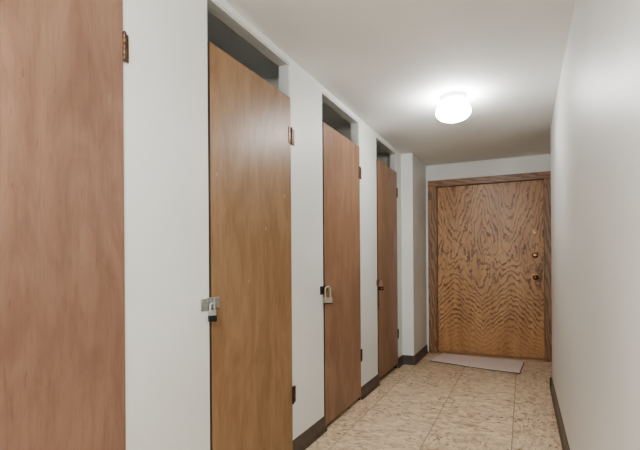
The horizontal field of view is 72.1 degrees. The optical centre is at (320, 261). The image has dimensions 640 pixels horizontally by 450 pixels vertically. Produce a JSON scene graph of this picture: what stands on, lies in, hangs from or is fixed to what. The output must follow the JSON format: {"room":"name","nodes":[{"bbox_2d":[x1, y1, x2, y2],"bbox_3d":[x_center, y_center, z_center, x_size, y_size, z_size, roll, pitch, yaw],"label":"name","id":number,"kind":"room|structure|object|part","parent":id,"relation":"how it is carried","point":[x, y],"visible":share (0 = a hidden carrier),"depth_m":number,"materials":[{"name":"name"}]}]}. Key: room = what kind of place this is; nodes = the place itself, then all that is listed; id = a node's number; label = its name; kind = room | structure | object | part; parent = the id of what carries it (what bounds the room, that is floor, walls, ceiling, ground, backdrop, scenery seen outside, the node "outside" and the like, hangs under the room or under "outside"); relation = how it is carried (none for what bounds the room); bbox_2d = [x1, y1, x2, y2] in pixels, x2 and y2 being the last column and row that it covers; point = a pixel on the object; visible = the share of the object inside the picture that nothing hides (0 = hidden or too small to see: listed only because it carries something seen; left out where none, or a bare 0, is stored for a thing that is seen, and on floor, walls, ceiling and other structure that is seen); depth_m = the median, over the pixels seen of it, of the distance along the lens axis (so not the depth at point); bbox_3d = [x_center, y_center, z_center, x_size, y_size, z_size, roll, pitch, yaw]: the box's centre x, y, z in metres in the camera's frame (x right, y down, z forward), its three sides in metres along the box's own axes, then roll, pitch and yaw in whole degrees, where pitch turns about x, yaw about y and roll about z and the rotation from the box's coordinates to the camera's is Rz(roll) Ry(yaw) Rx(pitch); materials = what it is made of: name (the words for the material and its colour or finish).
{"room":"storage locker corridor","nodes":[
{"label":"storage locker corridor","id":0,"kind":"room"},
{"bbox_2d":[123,0,426,449],"bbox_3d":[-0.461,-0.024,2.003,0.200,2.455,8.452,0,0,25],"label":"wall","id":1,"kind":"structure","parent":0,"point":[165,76],"depth_m":1.88,"materials":[{"name":"paint"}]},
{"bbox_2d":[0,0,128,449],"bbox_3d":[-0.862,0.088,1.229,0.046,2.165,0.801,0,0,25],"label":"door","id":2,"kind":"structure","parent":1,"relation":"in","point":[62,258],"depth_m":1.35,"materials":[{"name":"brown wood"}]},
{"bbox_2d":[207,0,288,95],"bbox_3d":[-0.375,-0.006,2.358,0.066,2.418,0.776,0,0,25],"label":"door frame","id":3,"kind":"structure","parent":1,"relation":"attached to","point":[213,7],"depth_m":2.38,"materials":[{"name":"paint"}]},
{"bbox_2d":[201,41,295,449],"bbox_3d":[-0.343,0.082,2.338,0.060,2.170,0.883,0,0,25],"label":"door","id":4,"kind":"structure","parent":1,"relation":"in","point":[251,133],"depth_m":2.27,"materials":[{"name":"orange wood"}]},
{"bbox_3d":[-0.511,0.192,1.961,0.006,0.054,0.056,0,0,25],"label":"staple plate","id":5,"kind":"part","parent":4,"relation":"part of","materials":[{"name":"metal"}]},
{"bbox_2d":[208,302,216,321],"bbox_3d":[-0.484,0.225,1.975,0.035,0.089,0.024,0,0,-33],"label":"padlock","id":6,"kind":"object","parent":4,"relation":"hanging from","point":[212,317],"visible":1,"depth_m":1.97,"materials":[{"name":"metal"}]},
{"bbox_2d":[322,92,357,145],"bbox_3d":[0.149,-0.010,3.494,0.066,2.418,0.774,0,0,25],"label":"door frame","id":7,"kind":"structure","parent":1,"relation":"attached to","point":[327,100],"depth_m":3.63,"materials":[{"name":"paint"}]},
{"bbox_2d":[320,122,362,424],"bbox_3d":[0.182,0.085,3.475,0.060,2.167,0.879,0,0,25],"label":"door","id":8,"kind":"structure","parent":1,"relation":"in","point":[343,355],"depth_m":3.42,"materials":[{"name":"brown wood"}]},
{"bbox_2d":[323,286,332,303],"bbox_3d":[0.054,0.234,3.130,0.062,0.128,0.024,0,0,-23],"label":"padlock","id":9,"kind":"object","parent":8,"relation":"hanging from","point":[328,300],"visible":1,"depth_m":3.12,"materials":[{"name":"silver metal"}]},
{"bbox_2d":[293,355,403,449],"bbox_3d":[-0.658,1.152,1.672,0.070,0.105,7.679,0,0,25],"label":"baseboard","id":10,"kind":"structure","parent":1,"relation":"attached to","point":[308,437],"depth_m":3.03,"materials":[{"name":"brown plastic"}]},
{"bbox_2d":[376,137,395,171],"bbox_3d":[0.675,-0.014,4.634,0.066,2.418,0.742,0,0,25],"label":"door frame","id":11,"kind":"structure","parent":1,"relation":"attached to","point":[379,143],"depth_m":4.87,"materials":[{"name":"paint"}]},
{"bbox_2d":[376,159,398,378],"bbox_3d":[0.713,0.070,4.627,0.060,2.150,0.821,0,0,25],"label":"door","id":12,"kind":"structure","parent":1,"relation":"in","point":[387,190],"depth_m":4.57,"materials":[{"name":"brown wood"}]},
{"bbox_2d":[378,280,382,289],"bbox_3d":[0.592,0.226,4.289,0.026,0.100,0.052,0,0,45],"label":"padlock","id":13,"kind":"object","parent":12,"relation":"hanging from","point":[380,287],"visible":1,"depth_m":4.28,"materials":[{"name":"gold metal"}]},
{"bbox_2d":[403,345,428,364],"bbox_3d":[1.190,1.139,5.461,0.154,0.105,0.792,0,0,25],"label":"baseboard","id":14,"kind":"structure","parent":1,"relation":"attached to","point":[407,359],"depth_m":5.14,"materials":[{"name":"brown plastic"}]},
{"bbox_2d":[264,76,389,167],"bbox_3d":[-0.898,-0.021,2.205,0.763,2.455,8.452,0,0,25],"label":"wall","id":15,"kind":"structure","parent":0,"point":[345,131],"depth_m":4.06,"materials":[{"name":"paint"}]},
{"bbox_2d":[207,0,575,165],"bbox_3d":[0.204,-1.306,1.775,3.300,0.100,8.602,0,0,25],"label":"ceiling","id":16,"kind":"structure","parent":0,"point":[390,63],"depth_m":2.74,"materials":[{"name":"paint"}]},
{"bbox_2d":[436,91,470,122],"bbox_3d":[1.013,-1.167,3.350,0.258,0.189,0.258,0,0,25],"label":"ceiling light","id":17,"kind":"object","parent":16,"relation":"attached to","point":[453,108],"visible":1,"depth_m":3.27,"materials":[{"name":"glass"}]},
{"bbox_2d":[306,353,561,449],"bbox_3d":[0.253,1.248,1.843,3.300,0.100,8.752,0,0,25],"label":"floor","id":18,"kind":"structure","parent":0,"point":[427,404],"depth_m":3.46,"materials":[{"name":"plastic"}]},
{"bbox_2d":[430,353,523,373],"bbox_3d":[1.834,1.177,5.164,1.000,0.018,0.626,0,0,31],"label":"doormat","id":19,"kind":"object","parent":18,"relation":"on","point":[503,365],"visible":1,"depth_m":5.13,"materials":[{"name":"grey fabric"}]},
{"bbox_2d":[426,154,550,358],"bbox_3d":[1.993,0.009,5.635,3.300,2.555,0.200,0,0,25],"label":"wall","id":20,"kind":"structure","parent":0,"point":[536,163],"depth_m":5.51,"materials":[{"name":"paint"}]},
{"bbox_2d":[428,171,551,361],"bbox_3d":[2.102,0.060,5.514,1.458,2.250,0.130,0,0,25],"label":"door frame","id":21,"kind":"structure","parent":20,"relation":"attached to","point":[545,176],"depth_m":5.47,"materials":[{"name":"brown wood"}]},
{"bbox_3d":[2.096,-1.023,5.517,1.458,0.084,0.123,0,0,25],"label":"head casing","id":22,"kind":"part","parent":21,"relation":"part of","materials":[{"name":"brown wood"}]},
{"bbox_2d":[437,180,544,358],"bbox_3d":[2.099,0.091,5.492,1.240,2.137,0.116,0,0,25],"label":"door","id":23,"kind":"structure","parent":20,"relation":"in","point":[491,236],"depth_m":5.49,"materials":[{"name":"brown wood"}]},
{"bbox_2d":[550,0,639,449],"bbox_3d":[0.965,-0.034,0.674,0.712,2.455,7.233,0,0,25],"label":"wall","id":24,"kind":"structure","parent":0,"point":[595,125],"depth_m":1.52,"materials":[{"name":"paint"}]},
{"bbox_2d":[550,377,569,449],"bbox_3d":[0.690,1.143,0.816,0.120,0.105,7.254,0,0,25],"label":"baseboard","id":25,"kind":"structure","parent":24,"relation":"attached to","point":[563,438],"depth_m":3.20,"materials":[{"name":"brown plastic"}]}
]}

